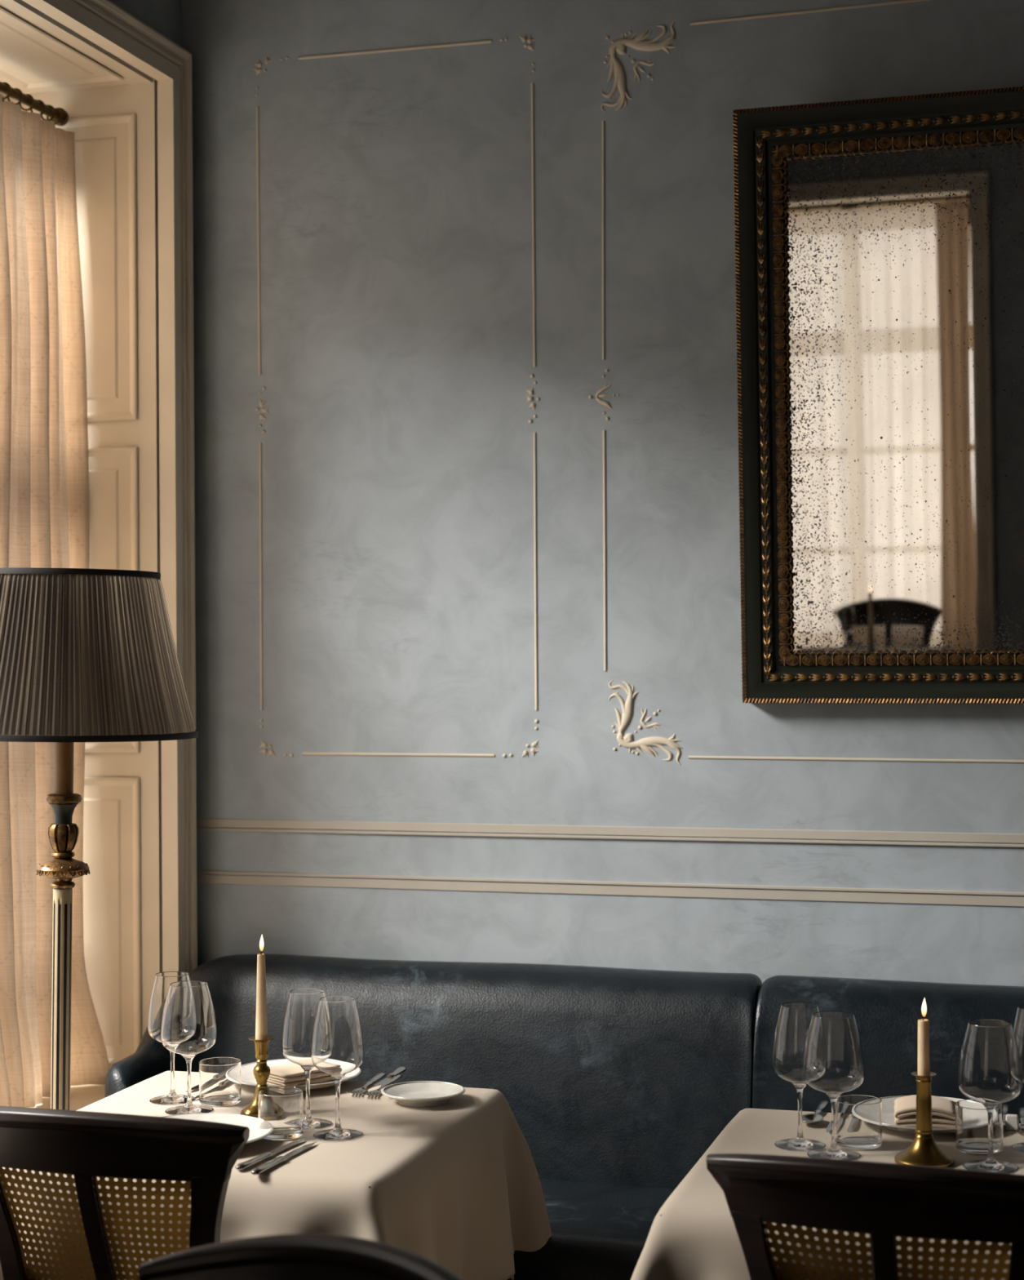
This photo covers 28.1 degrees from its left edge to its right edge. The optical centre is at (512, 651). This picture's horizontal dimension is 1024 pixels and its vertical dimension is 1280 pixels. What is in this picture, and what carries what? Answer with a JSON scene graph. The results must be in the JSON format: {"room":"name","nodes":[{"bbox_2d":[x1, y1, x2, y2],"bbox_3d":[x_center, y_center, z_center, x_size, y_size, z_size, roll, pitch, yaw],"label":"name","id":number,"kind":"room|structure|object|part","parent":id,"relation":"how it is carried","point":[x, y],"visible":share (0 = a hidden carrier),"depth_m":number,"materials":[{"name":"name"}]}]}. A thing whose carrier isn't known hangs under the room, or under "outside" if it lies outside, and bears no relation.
{"room":"restaurant dining room","nodes":[
{"label":"restaurant dining room","id":0,"kind":"room"},
{"bbox_2d":[1,0,182,968],"bbox_3d":[-1.874,-0.194,1.966,0.500,3.550,6.120,0,0,16],"label":"wall","id":1,"kind":"structure","parent":0,"point":[164,16],"depth_m":4.72,"materials":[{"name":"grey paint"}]},
{"bbox_2d":[0,0,197,1111],"bbox_3d":[-1.266,0.093,3.864,0.507,2.970,2.035,0,0,16],"label":"window","id":2,"kind":"structure","parent":1,"relation":"in","point":[95,60],"depth_m":4.72,"materials":[{"name":"beige paint"}]},
{"bbox_2d":[0,81,68,125],"bbox_3d":[-1.306,-1.230,3.871,0.042,0.061,1.844,0,0,16],"label":"curtain rod","id":3,"kind":"object","parent":2,"relation":"attached to","point":[59,115],"visible":0.91,"depth_m":4.62,"materials":[{"name":"gold metal"}]},
{"bbox_2d":[0,93,110,1107],"bbox_3d":[-1.090,-0.106,4.523,0.160,2.215,0.513,0,0,19],"label":"curtain","id":4,"kind":"object","parent":2,"relation":"on","point":[44,459],"visible":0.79,"depth_m":4.58,"materials":[{"name":"beige fabric"}]},
{"bbox_3d":[-1.282,1.013,3.871,0.450,0.070,1.905,0,0,16],"label":"sill","id":5,"kind":"part","parent":2,"relation":"part of","materials":[{"name":"beige paint"}]},
{"bbox_3d":[-1.279,-1.312,3.866,0.386,0.020,1.879,0,0,16],"label":"soffit panel","id":6,"kind":"part","parent":2,"relation":"part of","materials":[{"name":"beige paint"}]},
{"bbox_2d":[181,0,1023,986],"bbox_3d":[2.949,-0.223,3.846,8.900,3.550,0.200,0,0,16],"label":"wall","id":7,"kind":"structure","parent":0,"point":[397,366],"depth_m":4.61,"materials":[{"name":"blue paint"}]},
{"bbox_2d":[256,386,269,433],"bbox_3d":[-0.584,-0.565,4.773,0.034,0.111,0.004,0,0,16],"label":"wall ornament","id":8,"kind":"object","parent":7,"relation":"attached to","point":[262,416],"visible":1,"depth_m":4.77,"materials":[{"name":"beige paint"}]},
{"bbox_2d":[253,55,288,96],"bbox_3d":[-0.562,-1.345,4.766,0.089,0.093,0.004,0,0,16],"label":"wall ornament","id":9,"kind":"object","parent":7,"relation":"attached to","point":[267,61],"visible":1,"depth_m":4.77,"materials":[{"name":"beige paint"}]},
{"bbox_2d":[259,718,293,757],"bbox_3d":[-0.550,0.201,4.765,0.086,0.092,0.004,0,0,16],"label":"wall ornament","id":10,"kind":"object","parent":7,"relation":"attached to","point":[264,751],"visible":1,"depth_m":4.77,"materials":[{"name":"beige paint"}]},
{"bbox_2d":[256,39,537,756],"bbox_3d":[-0.270,-0.573,4.682,0.676,1.623,0.003,0,0,16],"label":"trim","id":11,"kind":"structure","parent":7,"relation":"attached to","point":[482,41],"depth_m":4.67,"materials":[{"name":"beige paint"}]},
{"bbox_2d":[500,33,535,71],"bbox_3d":[0.012,-1.345,4.598,0.084,0.088,0.004,0,0,16],"label":"wall ornament","id":12,"kind":"object","parent":7,"relation":"attached to","point":[524,38],"visible":1,"depth_m":4.59,"materials":[{"name":"beige paint"}]},
{"bbox_2d":[502,719,539,757],"bbox_3d":[0.020,0.195,4.598,0.087,0.088,0.004,0,0,16],"label":"wall ornament","id":13,"kind":"object","parent":7,"relation":"attached to","point":[534,751],"visible":1,"depth_m":4.59,"materials":[{"name":"beige paint"}]},
{"bbox_2d":[526,373,540,423],"bbox_3d":[0.047,-0.569,4.589,0.033,0.111,0.004,0,0,16],"label":"wall ornament","id":14,"kind":"object","parent":7,"relation":"attached to","point":[532,375],"visible":1,"depth_m":4.59,"materials":[{"name":"beige paint"}]},
{"bbox_2d":[588,368,619,420],"bbox_3d":[0.204,-0.572,4.543,0.070,0.116,0.004,0,0,16],"label":"ornament","id":15,"kind":"object","parent":7,"relation":"attached to","point":[598,395],"visible":1,"depth_m":4.54,"materials":[{"name":"beige paint"}]},
{"bbox_2d":[196,871,1023,906],"bbox_3d":[2.328,0.512,0.997,8.101,0.030,5.622,0,0,16],"label":"trim","id":16,"kind":"structure","parent":7,"relation":"attached to","point":[988,900],"depth_m":4.53,"materials":[{"name":"grey paint"}]},
{"bbox_2d":[196,818,1023,847],"bbox_3d":[2.327,0.389,0.997,8.101,0.028,5.622,0,0,16],"label":"trim","id":17,"kind":"structure","parent":7,"relation":"attached to","point":[224,823],"depth_m":4.53,"materials":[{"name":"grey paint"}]},
{"bbox_2d":[600,20,677,111],"bbox_3d":[0.280,-1.294,4.518,0.175,0.189,0.006,0,0,16],"label":"ornament","id":18,"kind":"object","parent":7,"relation":"attached to","point":[620,46],"visible":1,"depth_m":4.53,"materials":[{"name":"beige paint"}]},
{"bbox_2d":[608,680,683,764],"bbox_3d":[0.294,0.155,4.517,0.168,0.188,0.006,0,0,16],"label":"ornament","id":19,"kind":"object","parent":7,"relation":"attached to","point":[627,741],"visible":1,"depth_m":4.52,"materials":[{"name":"beige paint"}]},
{"bbox_2d":[602,0,1023,763],"bbox_3d":[0.768,-0.579,4.378,1.182,1.632,0.003,0,0,16],"label":"trim","id":20,"kind":"structure","parent":7,"relation":"attached to","point":[898,1],"depth_m":4.48,"materials":[{"name":"beige paint"}]},
{"bbox_2d":[733,85,1023,703],"bbox_3d":[0.987,-0.520,4.233,1.048,1.257,0.154,0,0,16],"label":"wall mirror","id":21,"kind":"object","parent":7,"relation":"attached to","point":[879,243],"visible":1,"depth_m":4.30,"materials":[{"name":"green paint"}]},
{"bbox_2d":[786,142,1023,652],"bbox_3d":[0.990,-0.522,4.244,0.845,1.057,0.006,0,5,16],"label":"mirror glass","id":22,"kind":"object","parent":21,"relation":"attached to","point":[905,260],"depth_m":4.29,"materials":[{"name":"grey"}]},
{"bbox_3d":[2.086,1.608,0.861,8.900,0.100,6.420,0,0,16],"label":"floor","id":23,"kind":"structure","parent":0,"visible":0},
{"bbox_2d":[0,567,198,1110],"bbox_3d":[-0.778,0.717,3.570,0.462,1.720,0.462,0,0,9],"label":"floor lamp","id":24,"kind":"object","parent":23,"relation":"on","point":[86,655],"visible":1,"depth_m":3.42,"materials":[{"name":"brown fabric"}]},
{"bbox_3d":[-0.784,0.324,3.570,0.052,0.050,0.052,1,0,16],"label":"bulb","id":25,"kind":"part","parent":24,"relation":"part of","materials":[{"name":"gold metal"}]},
{"bbox_3d":[-0.780,0.004,3.570,0.454,0.286,0.453,1,0,16],"label":"lamp shade","id":26,"kind":"part","parent":24,"relation":"part of","materials":[{"name":"brown fabric"}]},
{"bbox_2d":[0,1106,249,1279],"bbox_3d":[-0.583,1.140,3.388,0.511,0.876,0.580,0,0,17],"label":"chair","id":27,"kind":"object","parent":23,"relation":"on","point":[84,1145],"visible":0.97,"depth_m":3.15,"materials":[{"name":"brown wood"}]},
{"bbox_3d":[-0.739,0.928,3.228,0.173,0.263,0.102,0,0,17],"label":"cane panel","id":28,"kind":"part","parent":27,"relation":"part of","materials":[{"name":"brown wicker"}]},
{"bbox_3d":[-0.657,0.757,3.157,0.511,0.110,0.095,0,0,17],"label":"crest rail","id":29,"kind":"part","parent":27,"relation":"part of","materials":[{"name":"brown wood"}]},
{"bbox_3d":[-0.548,0.927,3.168,0.173,0.263,0.102,0,0,17],"label":"cane panel","id":30,"kind":"part","parent":27,"relation":"part of","materials":[{"name":"brown wicker"}]},
{"bbox_2d":[137,1234,462,1279],"bbox_3d":[-0.322,1.128,2.120,0.511,0.896,0.604,0,0,32],"label":"chair","id":31,"kind":"object","parent":23,"relation":"on","point":[286,1256],"visible":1,"depth_m":2.38,"materials":[{"name":"brown wood"}]},
{"bbox_2d":[104,953,762,1279],"bbox_3d":[-0.195,1.129,4.271,1.354,0.884,0.715,0,0,16],"label":"banquette","id":32,"kind":"object","parent":23,"relation":"on","point":[616,1083],"visible":0.45,"depth_m":4.32,"materials":[{"name":"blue leather"}]},
{"bbox_3d":[-0.172,1.171,4.142,1.237,0.130,0.470,0,0,16],"label":"seat","id":33,"kind":"part","parent":32,"relation":"part of","materials":[{"name":"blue leather"}]},
{"bbox_2d":[706,1153,1023,1279],"bbox_3d":[0.593,1.133,3.041,0.511,0.876,0.580,0,0,19],"label":"chair","id":34,"kind":"object","parent":23,"relation":"on","point":[885,1202],"visible":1,"depth_m":2.80,"materials":[{"name":"brown wood"}]},
{"bbox_3d":[0.432,0.921,2.885,0.173,0.263,0.102,0,0,19],"label":"cane panel","id":35,"kind":"part","parent":34,"relation":"part of","materials":[{"name":"brown wicker"}]},
{"bbox_3d":[0.620,0.920,2.819,0.173,0.263,0.102,0,0,19],"label":"cane panel","id":36,"kind":"part","parent":34,"relation":"part of","materials":[{"name":"brown wicker"}]},
{"bbox_2d":[752,975,1023,1124],"bbox_3d":[2.049,1.118,3.614,3.313,0.880,0.715,0,0,16],"label":"banquette","id":37,"kind":"object","parent":23,"relation":"on","point":[887,1014],"visible":0.32,"depth_m":4.17,"materials":[{"name":"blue leather"}]},
{"bbox_3d":[0.650,1.195,3.243,0.692,0.743,0.712,0,0,16],"label":"dining table","id":38,"kind":"object","parent":23,"relation":"on","visible":0},
{"bbox_2d":[631,1108,1023,1279],"bbox_3d":[0.649,1.059,3.244,0.886,0.484,0.902,0,0,16],"label":"tablecloth","id":39,"kind":"object","parent":38,"relation":"on","point":[695,1237],"visible":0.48,"depth_m":3.02,"materials":[{"name":"beige fabric"}]},
{"bbox_2d":[773,1002,826,1151],"bbox_3d":[0.477,0.701,3.386,0.089,0.232,0.089,0,0,5],"label":"wine glass","id":40,"kind":"object","parent":39,"relation":"on","point":[794,1019],"visible":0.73,"depth_m":3.36,"materials":[{"name":"white"}]},
{"bbox_2d":[802,1100,830,1124],"bbox_3d":[0.537,0.811,3.598,0.042,0.011,0.195,0,0,18],"label":"soup spoon","id":41,"kind":"object","parent":39,"relation":"on","point":[810,1118],"visible":0.94,"depth_m":3.56,"materials":[{"name":"silver metal"}]},
{"bbox_2d":[802,1113,823,1124],"bbox_3d":[0.518,0.811,3.536,0.042,0.011,0.067,0,0,18],"label":"bowl","id":42,"kind":"object","parent":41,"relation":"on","point":[810,1118],"depth_m":3.55,"materials":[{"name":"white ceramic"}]},
{"bbox_3d":[0.547,0.811,3.628,0.016,0.010,0.131,0,0,18],"label":"handle","id":43,"kind":"part","parent":41,"relation":"part of","materials":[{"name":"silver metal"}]},
{"bbox_2d":[826,1120,831,1132],"bbox_3d":[0.567,0.811,3.569,0.019,0.011,0.225,0,0,17],"label":"table knife","id":44,"kind":"object","parent":39,"relation":"on","point":[829,1127],"visible":0.09,"depth_m":3.49,"materials":[{"name":"silver metal"}]},
{"bbox_2d":[803,1011,865,1160],"bbox_3d":[0.522,0.703,3.317,0.099,0.228,0.099,0,0,-12],"label":"wine glass","id":45,"kind":"object","parent":39,"relation":"on","point":[833,1061],"visible":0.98,"depth_m":3.28,"materials":[{"name":"white"}]},
{"bbox_2d":[835,1094,882,1150],"bbox_3d":[0.574,0.779,3.383,0.076,0.076,0.076,0,0,16],"label":"water tumbler","id":46,"kind":"object","parent":39,"relation":"on","point":[859,1117],"visible":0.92,"depth_m":3.35,"materials":[{"name":"clear glass"}]},
{"bbox_2d":[894,1071,955,1168],"bbox_3d":[0.659,0.745,3.267,0.094,0.142,0.094,0,0,16],"label":"candlestick","id":47,"kind":"object","parent":39,"relation":"on","point":[924,1150],"visible":0.98,"depth_m":3.25,"materials":[{"name":"gold metal"}]},
{"bbox_2d":[918,998,930,1075],"bbox_3d":[0.658,0.617,3.267,0.020,0.129,0.020,0,0,16],"label":"taper candle","id":48,"kind":"object","parent":47,"relation":"on","point":[924,1067],"visible":1,"depth_m":3.26,"materials":[{"name":"beige wax"}]},
{"bbox_3d":[0.658,0.729,3.267,0.030,0.092,0.030,0,0,16],"label":"stem","id":49,"kind":"part","parent":47,"relation":"part of","materials":[{"name":"gold metal"}]},
{"bbox_2d":[880,1095,1004,1134],"bbox_3d":[0.717,0.805,3.533,0.258,0.022,0.258,0,0,16],"label":"scalloped plate","id":50,"kind":"object","parent":39,"relation":"on","point":[888,1103],"visible":0.23,"depth_m":3.55,"materials":[{"name":"white ceramic"}]},
{"bbox_2d":[894,1094,956,1133],"bbox_3d":[0.708,0.786,3.484,0.112,0.043,0.101,0,0,10],"label":"folded napkin","id":51,"kind":"object","parent":50,"relation":"on","point":[944,1110],"visible":0.56,"depth_m":3.44,"materials":[{"name":"beige fabric"}]},
{"bbox_2d":[955,1099,1004,1155],"bbox_3d":[0.764,0.777,3.342,0.076,0.076,0.076,0,0,16],"label":"water tumbler","id":52,"kind":"object","parent":39,"relation":"on","point":[971,1116],"visible":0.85,"depth_m":3.31,"materials":[{"name":"clear glass"}]},
{"bbox_2d":[958,1019,1022,1173],"bbox_3d":[0.757,0.701,3.235,0.099,0.228,0.099,0,0,-7],"label":"wine glass","id":53,"kind":"object","parent":39,"relation":"on","point":[990,1074],"visible":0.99,"depth_m":3.20,"materials":[{"name":"white"}]},
{"bbox_2d":[1003,1104,1010,1128],"bbox_3d":[0.856,0.809,3.555,0.024,0.012,0.200,0,0,15],"label":"fork","id":54,"kind":"object","parent":39,"relation":"on","point":[1006,1107],"visible":0.59,"depth_m":3.59,"materials":[{"name":"silver metal"}]},
{"bbox_2d":[1005,1114,1019,1130],"bbox_3d":[0.853,0.802,3.485,0.024,0.026,0.015,0,0,16],"label":"salt cellar","id":55,"kind":"object","parent":39,"relation":"on","point":[1012,1121],"visible":1,"depth_m":3.48,"materials":[{"name":"white ceramic"}]},
{"bbox_2d":[1011,1004,1023,1153],"bbox_3d":[0.861,0.699,3.352,0.089,0.232,0.089,0,0,-7],"label":"wine glass","id":56,"kind":"object","parent":39,"relation":"on","point":[1019,1025],"visible":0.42,"depth_m":3.33,"materials":[{"name":"clear glass"}]},
{"bbox_2d":[1015,1106,1023,1132],"bbox_3d":[0.882,0.808,3.531,0.024,0.012,0.200,0,0,15],"label":"fork","id":57,"kind":"object","parent":39,"relation":"on","point":[1021,1110],"visible":1,"depth_m":3.54,"materials":[{"name":"silver metal"}]},
{"bbox_3d":[0.891,0.810,3.566,0.016,0.008,0.128,0,0,15],"label":"handle","id":58,"kind":"part","parent":57,"relation":"part of","materials":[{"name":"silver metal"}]},
{"bbox_3d":[-0.449,1.201,3.604,0.692,0.743,0.712,0,0,16],"label":"dining table","id":59,"kind":"object","parent":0,"visible":0},
{"bbox_2d":[0,1071,551,1279],"bbox_3d":[-0.450,1.065,3.604,0.885,0.484,0.901,0,0,16],"label":"tablecloth","id":60,"kind":"object","parent":59,"relation":"on","point":[455,1185],"visible":0.51,"depth_m":3.46,"materials":[{"name":"beige fabric"}]},
{"bbox_2d":[147,971,195,1105],"bbox_3d":[-0.624,0.708,3.756,0.089,0.232,0.089,0,0,-1],"label":"wine glass","id":61,"kind":"object","parent":60,"relation":"on","point":[162,982],"visible":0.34,"depth_m":3.73,"materials":[{"name":"white"}]},
{"bbox_2d":[160,981,217,1115],"bbox_3d":[-0.580,0.709,3.668,0.099,0.228,0.099,0,0,11],"label":"wine glass","id":62,"kind":"object","parent":60,"relation":"on","point":[188,1029],"visible":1,"depth_m":3.63,"materials":[{"name":"white"}]},
{"bbox_2d":[186,1084,199,1092],"bbox_3d":[-0.574,0.818,3.919,0.019,0.011,0.225,0,0,17],"label":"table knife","id":63,"kind":"object","parent":60,"relation":"on","point":[197,1086],"visible":0.11,"depth_m":3.84,"materials":[{"name":"silver metal"}]},
{"bbox_2d":[162,1113,273,1143],"bbox_3d":[-0.529,0.812,3.427,0.256,0.022,0.256,0,0,16],"label":"dinner plate","id":64,"kind":"object","parent":60,"relation":"on","point":[256,1134],"visible":0.19,"depth_m":3.52,"materials":[{"name":"white ceramic"}]},
{"bbox_2d":[199,1057,241,1106],"bbox_3d":[-0.533,0.785,3.734,0.076,0.076,0.076,0,0,16],"label":"water tumbler","id":65,"kind":"object","parent":60,"relation":"on","point":[220,1077],"visible":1,"depth_m":3.70,"materials":[{"name":"clear glass"}]},
{"bbox_2d":[240,1035,274,1118],"bbox_3d":[-0.444,0.754,3.627,0.076,0.138,0.076,0,0,-4],"label":"candlestick","id":66,"kind":"object","parent":60,"relation":"on","point":[261,1072],"visible":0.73,"depth_m":3.62,"materials":[{"name":"gold metal"}]},
{"bbox_2d":[255,934,267,1039],"bbox_3d":[-0.445,0.597,3.627,0.022,0.194,0.022,0,0,16],"label":"taper candle","id":67,"kind":"object","parent":66,"relation":"on","point":[261,1021],"visible":1,"depth_m":3.62,"materials":[{"name":"beige wax"}]},
{"bbox_3d":[-0.444,0.746,3.627,0.030,0.053,0.030,0,0,-4],"label":"stem","id":68,"kind":"part","parent":66,"relation":"part of","materials":[{"name":"gold metal"}]},
{"bbox_2d":[248,1035,274,1059],"bbox_3d":[-0.444,0.703,3.627,0.046,0.036,0.046,0,0,-4],"label":"socket","id":69,"kind":"object","parent":66,"relation":"attached to","point":[261,1046],"depth_m":3.62,"materials":[{"name":"gold metal"}]},
{"bbox_2d":[235,1137,306,1170],"bbox_3d":[-0.391,0.817,3.340,0.019,0.011,0.225,0,0,23],"label":"table knife","id":70,"kind":"object","parent":60,"relation":"on","point":[246,1164],"visible":1,"depth_m":3.30,"materials":[{"name":"silver metal"}]},
{"bbox_3d":[-0.414,0.817,3.284,0.018,0.011,0.103,0,0,23],"label":"handle","id":71,"kind":"part","parent":70,"relation":"part of","materials":[{"name":"silver metal"}]},
{"bbox_3d":[-0.374,0.819,3.385,0.016,0.001,0.128,0,0,23],"label":"blade","id":72,"kind":"part","parent":70,"relation":"part of","materials":[{"name":"silver metal"}]},
{"bbox_2d":[257,1086,303,1140],"bbox_3d":[-0.393,0.784,3.474,0.076,0.076,0.076,0,0,16],"label":"water tumbler","id":73,"kind":"object","parent":60,"relation":"on","point":[280,1108],"visible":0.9,"depth_m":3.44,"materials":[{"name":"clear glass"}]},
{"bbox_2d":[250,1142,316,1175],"bbox_3d":[-0.366,0.817,3.311,0.019,0.011,0.225,0,0,20],"label":"table knife","id":74,"kind":"object","parent":60,"relation":"on","point":[260,1170],"visible":1,"depth_m":3.27,"materials":[{"name":"silver metal"}]},
{"bbox_3d":[-0.387,0.817,3.254,0.018,0.011,0.103,0,0,20],"label":"handle","id":75,"kind":"part","parent":74,"relation":"part of","materials":[{"name":"silver metal"}]},
{"bbox_3d":[-0.351,0.819,3.357,0.016,0.001,0.128,0,0,20],"label":"blade","id":76,"kind":"part","parent":74,"relation":"part of","materials":[{"name":"silver metal"}]},
{"bbox_2d":[240,1058,360,1091],"bbox_3d":[-0.416,0.812,3.901,0.256,0.022,0.256,0,0,16],"label":"dinner plate","id":77,"kind":"object","parent":60,"relation":"on","point":[247,1077],"visible":0.35,"depth_m":3.90,"materials":[{"name":"white ceramic"}]},
{"bbox_2d":[254,1062,342,1090],"bbox_3d":[-0.401,0.797,3.838,0.130,0.035,0.100,0,0,-41],"label":"folded napkin","id":78,"kind":"object","parent":77,"relation":"on","point":[291,1074],"visible":0.59,"depth_m":3.80,"materials":[{"name":"beige fabric"}]},
{"bbox_2d":[281,988,333,1130],"bbox_3d":[-0.355,0.706,3.556,0.089,0.232,0.089,0,0,-18],"label":"wine glass","id":79,"kind":"object","parent":60,"relation":"on","point":[302,1005],"visible":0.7,"depth_m":3.52,"materials":[{"name":"white"}]},
{"bbox_2d":[311,995,364,1141],"bbox_3d":[-0.296,0.706,3.476,0.089,0.232,0.089,0,0,-35],"label":"wine glass","id":80,"kind":"object","parent":60,"relation":"on","point":[337,1051],"visible":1,"depth_m":3.44,"materials":[{"name":"white"}]},
{"bbox_2d":[346,1072,386,1093],"bbox_3d":[-0.273,0.816,3.862,0.024,0.012,0.200,0,0,14],"label":"fork","id":81,"kind":"object","parent":60,"relation":"on","point":[359,1091],"visible":1,"depth_m":3.86,"materials":[{"name":"silver metal"}]},
{"bbox_3d":[-0.264,0.817,3.897,0.016,0.008,0.128,0,0,14],"label":"handle","id":82,"kind":"part","parent":81,"relation":"part of","materials":[{"name":"silver metal"}]},
{"bbox_2d":[361,1074,402,1095],"bbox_3d":[-0.242,0.815,3.845,0.024,0.012,0.200,0,0,14],"label":"fork","id":83,"kind":"object","parent":60,"relation":"on","point":[376,1092],"visible":0.86,"depth_m":3.83,"materials":[{"name":"silver metal"}]},
{"bbox_3d":[-0.233,0.817,3.880,0.016,0.008,0.128,0,0,14],"label":"handle","id":84,"kind":"part","parent":83,"relation":"part of","materials":[{"name":"silver metal"}]},
{"bbox_2d":[373,1066,406,1087],"bbox_3d":[-0.230,0.796,3.826,0.020,0.011,0.165,0,0,16],"label":"butter knife","id":85,"kind":"object","parent":60,"relation":"on","point":[399,1070],"visible":1,"depth_m":3.83,"materials":[{"name":"silver metal"}]},
{"bbox_3d":[-0.238,0.797,3.791,0.017,0.001,0.094,0,0,16],"label":"blade","id":86,"kind":"part","parent":85,"relation":"part of","materials":[{"name":"silver metal"}]},
{"bbox_3d":[-0.218,0.796,3.868,0.018,0.011,0.077,0,0,16],"label":"handle","id":87,"kind":"part","parent":85,"relation":"part of","materials":[{"name":"silver metal"}]},
{"bbox_2d":[381,1080,465,1106],"bbox_3d":[-0.162,0.810,3.734,0.154,0.022,0.154,0,0,16],"label":"plate","id":88,"kind":"object","parent":60,"relation":"on","point":[420,1093],"visible":1,"depth_m":3.76,"materials":[{"name":"white ceramic"}]}
]}

